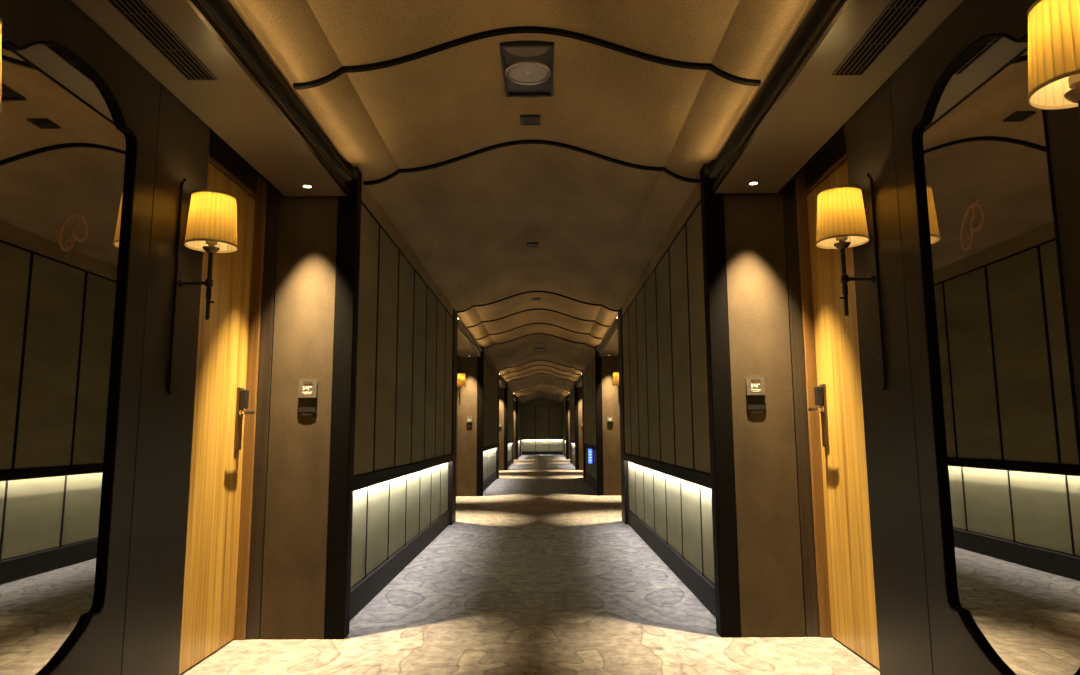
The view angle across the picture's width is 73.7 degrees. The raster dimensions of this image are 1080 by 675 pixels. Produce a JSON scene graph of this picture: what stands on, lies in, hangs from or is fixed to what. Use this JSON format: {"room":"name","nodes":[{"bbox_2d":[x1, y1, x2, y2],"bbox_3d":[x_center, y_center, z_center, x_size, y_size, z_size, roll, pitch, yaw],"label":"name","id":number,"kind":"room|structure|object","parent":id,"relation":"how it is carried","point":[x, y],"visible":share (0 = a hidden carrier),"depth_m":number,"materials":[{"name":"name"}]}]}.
{"room":"hotel corridor","nodes":[
{"label":"hotel corridor","id":0,"kind":"room"},
{"bbox_2d":[0,0,209,674],"bbox_3d":[-1.532,-0.107,1.672,0.250,2.730,2.571,0,-8,0],"label":"wall","id":1,"kind":"structure","parent":0,"point":[137,630],"depth_m":2.57,"materials":[{"name":"brown wood"}]},
{"bbox_2d":[0,18,1,112],"bbox_3d":[-1.300,-0.372,1.544,0.218,0.850,0.192,0,-8,0],"label":"wall sconce","id":2,"kind":"object","parent":1,"relation":"attached to","point":[0,18],"visible":1,"depth_m":1.62,"materials":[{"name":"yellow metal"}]},
{"bbox_2d":[0,40,136,674],"bbox_3d":[-1.421,0.055,2.091,0.041,1.835,0.646,0,-8,0],"label":"wall mirror","id":3,"kind":"object","parent":1,"relation":"attached to","point":[68,150],"visible":1,"depth_m":2.11,"materials":[{"name":"black mirror"}]},
{"bbox_2d":[167,178,237,394],"bbox_3d":[-1.294,-0.206,2.788,0.218,0.850,0.192,0,-8,0],"label":"wall sconce","id":4,"kind":"object","parent":1,"relation":"attached to","point":[209,225],"visible":1,"depth_m":2.77,"materials":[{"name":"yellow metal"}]},
{"bbox_2d":[206,241,216,244],"bbox_3d":[-1.282,-0.401,2.814,0.042,0.077,0.042,0,-8,0],"label":"socket","id":5,"kind":"object","parent":4,"relation":"attached to","point":[207,242],"depth_m":2.80,"materials":[{"name":"beige"}]},
{"bbox_2d":[71,0,346,196],"bbox_3d":[-1.229,-1.067,2.252,0.367,0.124,3.470,0,-8,0],"label":"ceiling","id":6,"kind":"structure","parent":0,"point":[232,106],"depth_m":2.81,"materials":[{"name":"brown paint"}]},
{"bbox_2d":[106,0,216,80],"bbox_3d":[-1.245,-1.003,2.233,0.110,0.007,0.840,0,-8,0],"label":"ceiling vent","id":7,"kind":"object","parent":6,"relation":"in","point":[139,14],"visible":1,"depth_m":2.37,"materials":[{"name":"black metal"}]},
{"bbox_2d":[300,184,313,188],"bbox_3d":[-1.228,-0.796,3.799,0.072,0.006,0.072,0,-8,0],"label":"recessed light","id":8,"kind":"object","parent":6,"relation":"in","point":[305,186],"visible":1,"depth_m":3.80,"materials":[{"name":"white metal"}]},
{"bbox_2d":[209,127,284,197],"bbox_3d":[-1.410,-1.023,3.543,0.006,0.400,0.900,0,-8,0],"label":"trim","id":9,"kind":"structure","parent":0,"point":[211,130],"depth_m":3.44,"materials":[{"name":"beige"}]},
{"bbox_2d":[246,150,352,638],"bbox_3d":[-1.338,0.196,3.913,0.616,2.720,0.163,0,-8,0],"label":"wall","id":10,"kind":"structure","parent":0,"point":[288,548],"depth_m":3.80,"materials":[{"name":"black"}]},
{"bbox_2d":[298,380,316,415],"bbox_3d":[-1.231,0.319,3.810,0.096,0.186,0.015,0,-8,0],"label":"control panel","id":11,"kind":"object","parent":10,"relation":"attached to","point":[307,390],"visible":1,"depth_m":3.81,"materials":[{"name":"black plastic"}]},
{"bbox_2d":[324,167,361,638],"bbox_3d":[-1.053,0.299,3.868,0.105,2.500,0.104,0,-8,0],"label":"pillar","id":12,"kind":"structure","parent":10,"relation":"attached to","point":[344,370],"depth_m":3.81,"materials":[{"name":"black wood"}]},
{"bbox_2d":[351,200,452,586],"bbox_3d":[-1.086,0.570,6.275,0.136,2.600,4.900,0,-8,0],"label":"wall","id":13,"kind":"structure","parent":0,"point":[403,454],"depth_m":5.23,"materials":[{"name":"black"}]},
{"bbox_2d":[186,0,354,196],"bbox_3d":[-1.051,-1.076,2.251,0.043,0.149,3.468,0,-8,0],"label":"trim","id":14,"kind":"structure","parent":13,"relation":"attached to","point":[217,15],"depth_m":2.77,"materials":[{"name":"black wood"}]},
{"bbox_2d":[350,511,448,619],"bbox_3d":[-1.065,1.762,5.988,0.038,0.160,4.487,0,-8,0],"label":"baseboard","id":15,"kind":"structure","parent":13,"relation":"attached to","point":[366,589],"depth_m":5.09,"materials":[{"name":"black wood"}]},
{"bbox_2d":[448,309,457,524],"bbox_3d":[-1.045,0.922,8.537,0.075,2.500,0.343,0,-8,0],"label":"trim","id":16,"kind":"structure","parent":13,"relation":"attached to","point":[452,465],"depth_m":8.46,"materials":[{"name":"black wood"}]},
{"bbox_2d":[458,319,481,356],"bbox_3d":[-1.010,0.034,10.577,0.043,0.149,3.468,0,-8,0],"label":"trim","id":17,"kind":"structure","parent":13,"relation":"attached to","point":[462,329],"depth_m":10.19,"materials":[{"name":"black"}]},
{"bbox_2d":[363,139,699,185],"bbox_3d":[-0.052,-1.052,4.307,2.000,0.273,0.028,0,-8,0],"label":"trim","id":18,"kind":"structure","parent":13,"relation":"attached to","point":[531,141],"depth_m":4.30,"materials":[{"name":"black wood"}]},
{"bbox_2d":[456,291,618,312],"bbox_3d":[-0.030,-0.445,8.867,2.000,0.273,0.028,0,-8,0],"label":"trim","id":19,"kind":"structure","parent":13,"relation":"attached to","point":[527,291],"depth_m":8.86,"materials":[{"name":"black wood"}]},
{"bbox_2d":[456,343,480,495],"bbox_3d":[-1.297,1.306,12.240,0.616,2.720,0.163,0,-8,0],"label":"wall","id":20,"kind":"structure","parent":0,"point":[466,438],"depth_m":12.12,"materials":[{"name":"black"}]},
{"bbox_2d":[467,417,471,427],"bbox_3d":[-1.190,1.429,12.136,0.096,0.186,0.015,0,-8,0],"label":"control panel","id":21,"kind":"object","parent":20,"relation":"attached to","point":[469,419],"visible":1,"depth_m":12.13,"materials":[{"name":"black plastic"}]},
{"bbox_2d":[476,347,483,495],"bbox_3d":[-1.012,1.409,12.194,0.105,2.500,0.104,0,-8,0],"label":"trim","id":22,"kind":"structure","parent":20,"relation":"attached to","point":[480,360],"depth_m":12.15,"materials":[{"name":"black wood"}]},
{"bbox_2d":[457,318,479,356],"bbox_3d":[-1.188,0.043,10.578,0.367,0.124,3.470,0,-8,0],"label":"ceiling","id":23,"kind":"structure","parent":0,"point":[464,349],"depth_m":11.06,"materials":[{"name":"brown paint"}]},
{"bbox_2d":[483,358,497,480],"bbox_3d":[-1.045,1.680,14.601,0.136,2.600,4.900,0,-8,0],"label":"wall","id":24,"kind":"structure","parent":0,"point":[490,434],"depth_m":14.47,"materials":[{"name":"black wood"}]},
{"bbox_2d":[483,472,496,491],"bbox_3d":[-1.024,2.872,14.315,0.038,0.160,4.487,0,-8,0],"label":"baseboard","id":25,"kind":"structure","parent":24,"relation":"attached to","point":[493,477],"depth_m":14.33,"materials":[{"name":"black wood"}]},
{"bbox_2d":[496,371,498,478],"bbox_3d":[-1.004,2.031,16.863,0.075,2.500,0.343,0,-8,0],"label":"trim","id":26,"kind":"structure","parent":24,"relation":"attached to","point":[497,448],"depth_m":16.72,"materials":[{"name":"black wood"}]},
{"bbox_2d":[499,375,506,387],"bbox_3d":[-0.970,1.143,18.904,0.043,0.149,3.468,0,-8,0],"label":"trim","id":27,"kind":"structure","parent":24,"relation":"attached to","point":[501,379],"depth_m":18.73,"materials":[{"name":"black wood"}]},
{"bbox_2d":[484,333,594,348],"bbox_3d":[-0.011,0.057,12.633,2.000,0.273,0.028,0,-8,0],"label":"trim","id":28,"kind":"structure","parent":24,"relation":"attached to","point":[534,333],"depth_m":12.62,"materials":[{"name":"black wood"}]},
{"bbox_2d":[500,360,581,370],"bbox_3d":[0.011,0.665,17.193,2.000,0.273,0.028,0,-8,0],"label":"trim","id":29,"kind":"structure","parent":24,"relation":"attached to","point":[534,360],"depth_m":17.18,"materials":[{"name":"black wood"}]},
{"bbox_2d":[499,381,505,470],"bbox_3d":[-1.257,2.415,20.566,0.616,2.720,0.163,0,-8,0],"label":"wall","id":30,"kind":"structure","parent":0,"point":[501,390],"depth_m":20.46,"materials":[{"name":"black wood"}]},
{"bbox_2d":[504,382,507,470],"bbox_3d":[-0.972,2.518,20.520,0.105,2.500,0.104,0,-8,0],"label":"trim","id":31,"kind":"structure","parent":30,"relation":"attached to","point":[505,389],"depth_m":20.46,"materials":[{"name":"black wood"}]},
{"bbox_2d":[508,389,512,460],"bbox_3d":[-1.005,2.789,22.928,0.136,2.600,4.900,0,-8,0],"label":"wall","id":32,"kind":"structure","parent":0,"point":[510,395],"depth_m":23.23,"materials":[{"name":"black wood"}]},
{"bbox_2d":[512,392,513,463],"bbox_3d":[-0.964,3.141,25.189,0.075,2.500,0.343,0,-8,0],"label":"trim","id":33,"kind":"structure","parent":32,"relation":"attached to","point":[513,392],"depth_m":25.11,"materials":[{"name":"black wood"}]},
{"bbox_2d":[509,373,574,381],"bbox_3d":[0.029,1.167,20.960,2.000,0.273,0.028,0,-8,0],"label":"trim","id":34,"kind":"structure","parent":32,"relation":"attached to","point":[536,373],"depth_m":20.95,"materials":[{"name":"black wood"}]},
{"bbox_2d":[514,396,516,459],"bbox_3d":[-1.216,3.525,28.892,0.616,2.720,0.163,0,-8,0],"label":"wall","id":35,"kind":"structure","parent":0,"point":[516,396],"depth_m":28.79,"materials":[{"name":"black"}]},
{"bbox_2d":[515,397,517,459],"bbox_3d":[-0.931,3.628,28.846,0.105,2.500,0.104,0,-8,0],"label":"trim","id":36,"kind":"structure","parent":35,"relation":"attached to","point":[516,402],"depth_m":28.78,"materials":[{"name":"black wood"}]},
{"bbox_2d":[518,401,521,454],"bbox_3d":[-0.960,3.995,31.978,0.136,2.600,6.360,0,-8,0],"label":"wall","id":37,"kind":"structure","parent":0,"point":[519,404],"depth_m":32.76,"materials":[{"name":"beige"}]},
{"bbox_2d":[225,0,815,403],"bbox_3d":[0.015,0.768,17.981,2.310,0.512,35.150,0,-8,0],"label":"ceiling","id":38,"kind":"structure","parent":0,"point":[457,93],"depth_m":3.90,"materials":[{"name":"paint"}]},
{"bbox_2d":[293,26,760,89],"bbox_3d":[-0.058,-1.212,3.108,2.000,0.273,0.028,0,-8,0],"label":"trim","id":39,"kind":"structure","parent":38,"relation":"attached to","point":[519,29],"depth_m":3.10,"materials":[{"name":"black wood"}]},
{"bbox_2d":[500,40,553,97],"bbox_3d":[-0.057,-1.284,3.475,0.244,0.041,0.510,0,-8,0],"label":"ceiling spotlight","id":40,"kind":"object","parent":38,"relation":"attached to","point":[527,65],"visible":0.99,"depth_m":3.42,"materials":[{"name":"black plastic"}]},
{"bbox_2d":[520,114,539,124],"bbox_3d":[-0.054,-1.218,4.027,0.112,0.020,0.110,0,-8,0],"label":"ceiling sensor","id":41,"kind":"object","parent":38,"relation":"attached to","point":[530,119],"visible":1,"depth_m":4.01,"materials":[{"name":"black plastic"}]},
{"bbox_2d":[526,242,537,246],"bbox_3d":[-0.071,-0.865,6.673,0.112,0.020,0.110,0,-8,0],"label":"ceiling sensor","id":42,"kind":"object","parent":38,"relation":"attached to","point":[528,244],"visible":1,"depth_m":6.66,"materials":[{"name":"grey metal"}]},
{"bbox_2d":[467,308,609,327],"bbox_3d":[-0.024,-0.277,10.126,2.000,0.273,0.028,0,-8,0],"label":"trim","id":43,"kind":"structure","parent":38,"relation":"attached to","point":[535,308],"depth_m":10.11,"materials":[{"name":"black wood"}]},
{"bbox_2d":[476,323,601,339],"bbox_3d":[-0.017,-0.103,11.434,2.000,0.273,0.028,0,-8,0],"label":"trim","id":44,"kind":"structure","parent":38,"relation":"attached to","point":[530,323],"depth_m":11.42,"materials":[{"name":"black wood"}]},
{"bbox_2d":[534,348,545,350],"bbox_3d":[-0.001,0.252,15.003,0.244,0.041,0.510,0,-8,0],"label":"ceiling spotlight","id":45,"kind":"object","parent":38,"relation":"attached to","point":[535,349],"visible":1,"depth_m":14.90,"materials":[{"name":"black plastic"}]},
{"bbox_2d":[502,365,579,375],"bbox_3d":[0.017,0.832,18.452,2.000,0.273,0.028,0,-8,0],"label":"trim","id":46,"kind":"structure","parent":38,"relation":"attached to","point":[534,365],"depth_m":18.44,"materials":[{"name":"black wood"}]},
{"bbox_2d":[507,369,576,378],"bbox_3d":[0.024,1.007,19.760,2.000,0.273,0.028,0,-8,0],"label":"trim","id":47,"kind":"structure","parent":38,"relation":"attached to","point":[538,369],"depth_m":19.75,"materials":[{"name":"black wood"}]},
{"bbox_2d":[180,455,879,674],"bbox_3d":[0.025,3.316,16.708,3.500,0.100,37.200,0,-8,0],"label":"floor","id":48,"kind":"structure","parent":0,"point":[540,572],"depth_m":4.13,"materials":[{"name":"carpet"}]},
{"bbox_2d":[522,398,562,451],"bbox_3d":[0.106,4.263,35.165,2.200,2.900,0.160,0,-8,0],"label":"wall","id":49,"kind":"structure","parent":0,"point":[542,418],"depth_m":35.10,"materials":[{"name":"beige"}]},
{"bbox_2d":[522,451,562,454],"bbox_3d":[0.114,5.616,34.949,2.000,0.160,0.030,0,-8,0],"label":"baseboard","id":50,"kind":"structure","parent":49,"relation":"attached to","point":[546,452],"depth_m":34.93,"materials":[{"name":"black wood"}]},
{"bbox_2d":[563,402,565,452],"bbox_3d":[1.140,3.886,31.245,0.136,2.600,4.900,0,-8,0],"label":"wall","id":51,"kind":"structure","parent":0,"point":[564,407],"depth_m":31.92,"materials":[{"name":"black wood"}]},
{"bbox_2d":[563,414,564,455],"bbox_3d":[1.122,4.238,33.507,0.075,2.500,0.343,0,-8,0],"label":"trim","id":52,"kind":"structure","parent":51,"relation":"attached to","point":[563,414],"depth_m":33.34,"materials":[{"name":"black wood"}]},
{"bbox_2d":[568,401,569,458],"bbox_3d":[1.368,3.509,28.882,0.616,2.720,0.163,0,-8,0],"label":"wall","id":53,"kind":"structure","parent":0,"point":[568,401],"depth_m":28.79,"materials":[{"name":"black wood"}]},
{"bbox_2d":[565,396,568,458],"bbox_3d":[1.084,3.616,28.838,0.105,2.500,0.104,0,-8,0],"label":"trim","id":54,"kind":"structure","parent":53,"relation":"attached to","point":[566,402],"depth_m":28.76,"materials":[{"name":"black wood"}]},
{"bbox_2d":[570,389,574,460],"bbox_3d":[1.099,2.776,22.919,0.136,2.600,4.900,0,-8,0],"label":"wall","id":55,"kind":"structure","parent":0,"point":[572,409],"depth_m":23.25,"materials":[{"name":"black wood"}]},
{"bbox_2d":[569,391,571,462],"bbox_3d":[1.081,3.128,25.181,0.075,2.500,0.343,0,-8,0],"label":"trim","id":56,"kind":"structure","parent":55,"relation":"attached to","point":[569,391],"depth_m":24.92,"materials":[{"name":"black wood"}]},
{"bbox_2d":[576,380,582,469],"bbox_3d":[1.327,2.399,20.555,0.616,2.720,0.163,0,-8,0],"label":"wall","id":57,"kind":"structure","parent":0,"point":[579,388],"depth_m":20.45,"materials":[{"name":"black"}]},
{"bbox_2d":[574,382,578,469],"bbox_3d":[1.043,2.506,20.512,0.105,2.500,0.104,0,-8,0],"label":"trim","id":58,"kind":"structure","parent":57,"relation":"attached to","point":[575,387],"depth_m":20.45,"materials":[{"name":"black wood"}]},
{"bbox_2d":[583,357,596,479],"bbox_3d":[1.059,1.667,14.593,0.136,2.600,4.900,0,-8,0],"label":"wall","id":59,"kind":"structure","parent":0,"point":[589,394],"depth_m":14.35,"materials":[{"name":"black"}]},
{"bbox_2d":[575,374,581,386],"bbox_3d":[1.011,1.131,18.895,0.043,0.149,3.468,0,-8,0],"label":"trim","id":60,"kind":"structure","parent":59,"relation":"attached to","point":[579,379],"depth_m":18.58,"materials":[{"name":"black wood"}]},
{"bbox_2d":[582,370,585,477],"bbox_3d":[1.040,2.019,16.855,0.075,2.500,0.343,0,-8,0],"label":"trim","id":61,"kind":"structure","parent":59,"relation":"attached to","point":[584,448],"depth_m":16.68,"materials":[{"name":"black wood"}]},
{"bbox_2d":[588,448,591,463],"bbox_3d":[0.968,2.292,13.909,0.080,0.300,0.092,0,-8,0],"label":"illuminated sign","id":62,"kind":"object","parent":59,"relation":"attached to","point":[589,449],"visible":0.97,"depth_m":13.87,"materials":[{"name":"blue plastic"}]},
{"bbox_2d":[585,471,596,489],"bbox_3d":[1.050,2.859,14.306,0.038,0.160,4.487,0,-8,0],"label":"baseboard","id":63,"kind":"structure","parent":59,"relation":"attached to","point":[590,479],"depth_m":14.42,"materials":[{"name":"black wood"}]},
{"bbox_2d":[599,317,618,355],"bbox_3d":[1.149,0.028,10.569,0.367,0.124,3.470,0,-8,0],"label":"ceiling","id":64,"kind":"structure","parent":0,"point":[611,348],"depth_m":11.04,"materials":[{"name":"brown paint"}]},
{"bbox_2d":[598,344,620,495],"bbox_3d":[1.287,1.290,12.229,0.616,2.720,0.163,0,-8,0],"label":"wall","id":65,"kind":"structure","parent":0,"point":[610,405],"depth_m":12.11,"materials":[{"name":"black wood"}]},
{"bbox_2d":[595,346,603,495],"bbox_3d":[1.003,1.397,12.186,0.105,2.500,0.104,0,-8,0],"label":"trim","id":66,"kind":"structure","parent":65,"relation":"attached to","point":[598,360],"depth_m":12.13,"materials":[{"name":"black wood"}]},
{"bbox_2d":[607,416,612,426],"bbox_3d":[1.180,1.414,12.126,0.096,0.186,0.015,0,-8,0],"label":"control panel","id":67,"kind":"object","parent":65,"relation":"attached to","point":[609,418],"visible":1,"depth_m":12.12,"materials":[{"name":"black plastic"}]},
{"bbox_2d":[622,199,714,583],"bbox_3d":[1.018,0.557,6.266,0.136,2.600,4.900,0,-8,0],"label":"wall","id":68,"kind":"structure","parent":0,"point":[667,444],"depth_m":5.27,"materials":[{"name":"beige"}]},
{"bbox_2d":[596,318,617,355],"bbox_3d":[0.971,0.022,10.569,0.043,0.149,3.468,0,-8,0],"label":"trim","id":69,"kind":"structure","parent":68,"relation":"attached to","point":[614,326],"depth_m":10.16,"materials":[{"name":"black"}]},
{"bbox_2d":[618,308,628,523],"bbox_3d":[1.000,0.909,8.528,0.075,2.500,0.343,0,-8,0],"label":"trim","id":70,"kind":"structure","parent":68,"relation":"attached to","point":[624,464],"depth_m":8.44,"materials":[{"name":"black wood"}]},
{"bbox_2d":[628,510,715,617],"bbox_3d":[1.009,1.750,5.980,0.038,0.160,4.487,0,-8,0],"label":"baseboard","id":71,"kind":"structure","parent":68,"relation":"attached to","point":[699,585],"depth_m":5.12,"materials":[{"name":"black wood"}]},
{"bbox_2d":[707,0,850,193],"bbox_3d":[0.930,-1.088,2.243,0.043,0.149,3.468,0,-8,0],"label":"trim","id":72,"kind":"structure","parent":68,"relation":"attached to","point":[823,14],"depth_m":2.78,"materials":[{"name":"black wood"}]},
{"bbox_2d":[709,159,818,636],"bbox_3d":[1.246,0.180,3.903,0.616,2.720,0.163,0,-8,0],"label":"wall","id":73,"kind":"structure","parent":0,"point":[778,584],"depth_m":3.79,"materials":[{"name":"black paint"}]},
{"bbox_2d":[700,164,741,637],"bbox_3d":[0.962,0.287,3.859,0.105,2.500,0.104,0,-8,0],"label":"pillar","id":74,"kind":"structure","parent":73,"relation":"attached to","point":[722,466],"depth_m":3.80,"materials":[{"name":"black wood"}]},
{"bbox_2d":[746,378,764,412],"bbox_3d":[1.139,0.304,3.800,0.096,0.186,0.015,0,-8,0],"label":"control panel","id":75,"kind":"object","parent":73,"relation":"attached to","point":[755,387],"visible":1,"depth_m":3.80,"materials":[{"name":"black plastic"}]},
{"bbox_2d":[777,123,845,194],"bbox_3d":[1.300,-1.040,3.532,0.006,0.400,0.900,0,-8,0],"label":"trim","id":76,"kind":"structure","parent":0,"point":[843,126],"depth_m":3.40,"materials":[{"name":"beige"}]},
{"bbox_2d":[715,0,963,193],"bbox_3d":[1.108,-1.081,2.242,0.367,0.124,3.470,0,-8,0],"label":"ceiling","id":77,"kind":"structure","parent":0,"point":[818,103],"depth_m":2.82,"materials":[{"name":"brown paint"}]},
{"bbox_2d":[746,181,759,185],"bbox_3d":[1.123,-0.811,3.790,0.072,0.006,0.072,0,-8,0],"label":"recessed light","id":78,"kind":"object","parent":77,"relation":"in","point":[751,183],"visible":1,"depth_m":3.79,"materials":[{"name":"white"}]},
{"bbox_2d":[832,0,929,75],"bbox_3d":[1.125,-1.018,2.224,0.110,0.007,0.840,0,-8,0],"label":"ceiling vent","id":79,"kind":"object","parent":77,"relation":"in","point":[898,14],"visible":1,"depth_m":2.38,"materials":[{"name":"black metal"}]},
{"bbox_2d":[845,0,1079,674],"bbox_3d":[1.418,-0.125,1.660,0.250,2.730,2.571,0,-8,0],"label":"wall","id":80,"kind":"structure","parent":0,"point":[918,632],"depth_m":2.53,"materials":[{"name":"brown wood"}]},
{"bbox_2d":[816,174,886,389],"bbox_3d":[1.188,-0.222,2.778,0.218,0.850,0.192,0,-8,0],"label":"wall sconce","id":81,"kind":"object","parent":80,"relation":"attached to","point":[842,222],"visible":1,"depth_m":2.76,"materials":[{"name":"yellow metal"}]},
{"bbox_2d":[836,236,847,240],"bbox_3d":[1.174,-0.416,2.804,0.042,0.077,0.042,0,-8,0],"label":"bulb","id":82,"kind":"object","parent":81,"relation":"attached to","point":[838,238],"depth_m":2.79,"materials":[{"name":"beige"}]},
{"bbox_2d":[912,33,1079,674],"bbox_3d":[1.312,0.038,2.080,0.041,1.835,0.646,0,-8,0],"label":"wall mirror","id":83,"kind":"object","parent":80,"relation":"attached to","point":[1005,416],"visible":0.97,"depth_m":2.05,"materials":[{"name":"black mirror"}]},
{"bbox_2d":[1027,0,1079,153],"bbox_3d":[1.182,-0.387,1.534,0.218,0.850,0.192,0,-8,0],"label":"wall sconce","id":84,"kind":"object","parent":80,"relation":"attached to","point":[1053,25],"visible":1,"depth_m":1.54,"materials":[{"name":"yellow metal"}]},
{"bbox_2d":[1068,73,1079,88],"bbox_3d":[1.168,-0.582,1.560,0.042,0.077,0.042,0,-8,0],"label":"bulb","id":85,"kind":"object","parent":84,"relation":"attached to","point":[1074,80],"depth_m":1.55,"materials":[{"name":"beige glass"}]},
{"bbox_3d":[-1.653,0.119,3.432,0.090,2.750,1.020,0,-8,0],"label":"wall","id":86,"kind":"structure","parent":0,"visible":0},
{"bbox_2d":[179,120,266,674],"bbox_3d":[-1.541,0.139,3.397,0.135,2.700,0.907,0,-8,0],"label":"door","id":87,"kind":"structure","parent":86,"relation":"in","point":[218,543],"depth_m":3.56,"materials":[{"name":"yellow wood"}]},
{"bbox_3d":[-1.491,1.003,9.998,0.250,2.730,2.571,0,-8,0],"label":"wall","id":88,"kind":"structure","parent":0,"visible":0},
{"bbox_2d":[457,373,465,404],"bbox_3d":[-1.253,0.903,11.114,0.218,0.850,0.192,0,-8,0],"label":"wall sconce","id":89,"kind":"object","parent":88,"relation":"attached to","point":[461,382],"visible":0.69,"depth_m":11.08,"materials":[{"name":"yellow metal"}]},
{"bbox_3d":[1.557,0.099,3.419,0.090,2.750,1.020,0,-8,0],"label":"wall","id":90,"kind":"structure","parent":0,"visible":0},
{"bbox_2d":[795,114,879,668],"bbox_3d":[1.444,0.120,3.385,0.135,2.700,0.907,0,-8,0],"label":"door","id":91,"kind":"structure","parent":90,"relation":"in","point":[838,467],"depth_m":3.57,"materials":[{"name":"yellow wood"}]},
{"bbox_3d":[1.459,0.985,9.986,0.250,2.730,2.571,0,-8,0],"label":"wall","id":92,"kind":"structure","parent":0,"visible":0},
{"bbox_2d":[612,372,618,402],"bbox_3d":[1.229,0.888,11.104,0.218,0.850,0.192,0,-8,0],"label":"wall sconce","id":93,"kind":"object","parent":92,"relation":"attached to","point":[615,374],"visible":0.49,"depth_m":11.08,"materials":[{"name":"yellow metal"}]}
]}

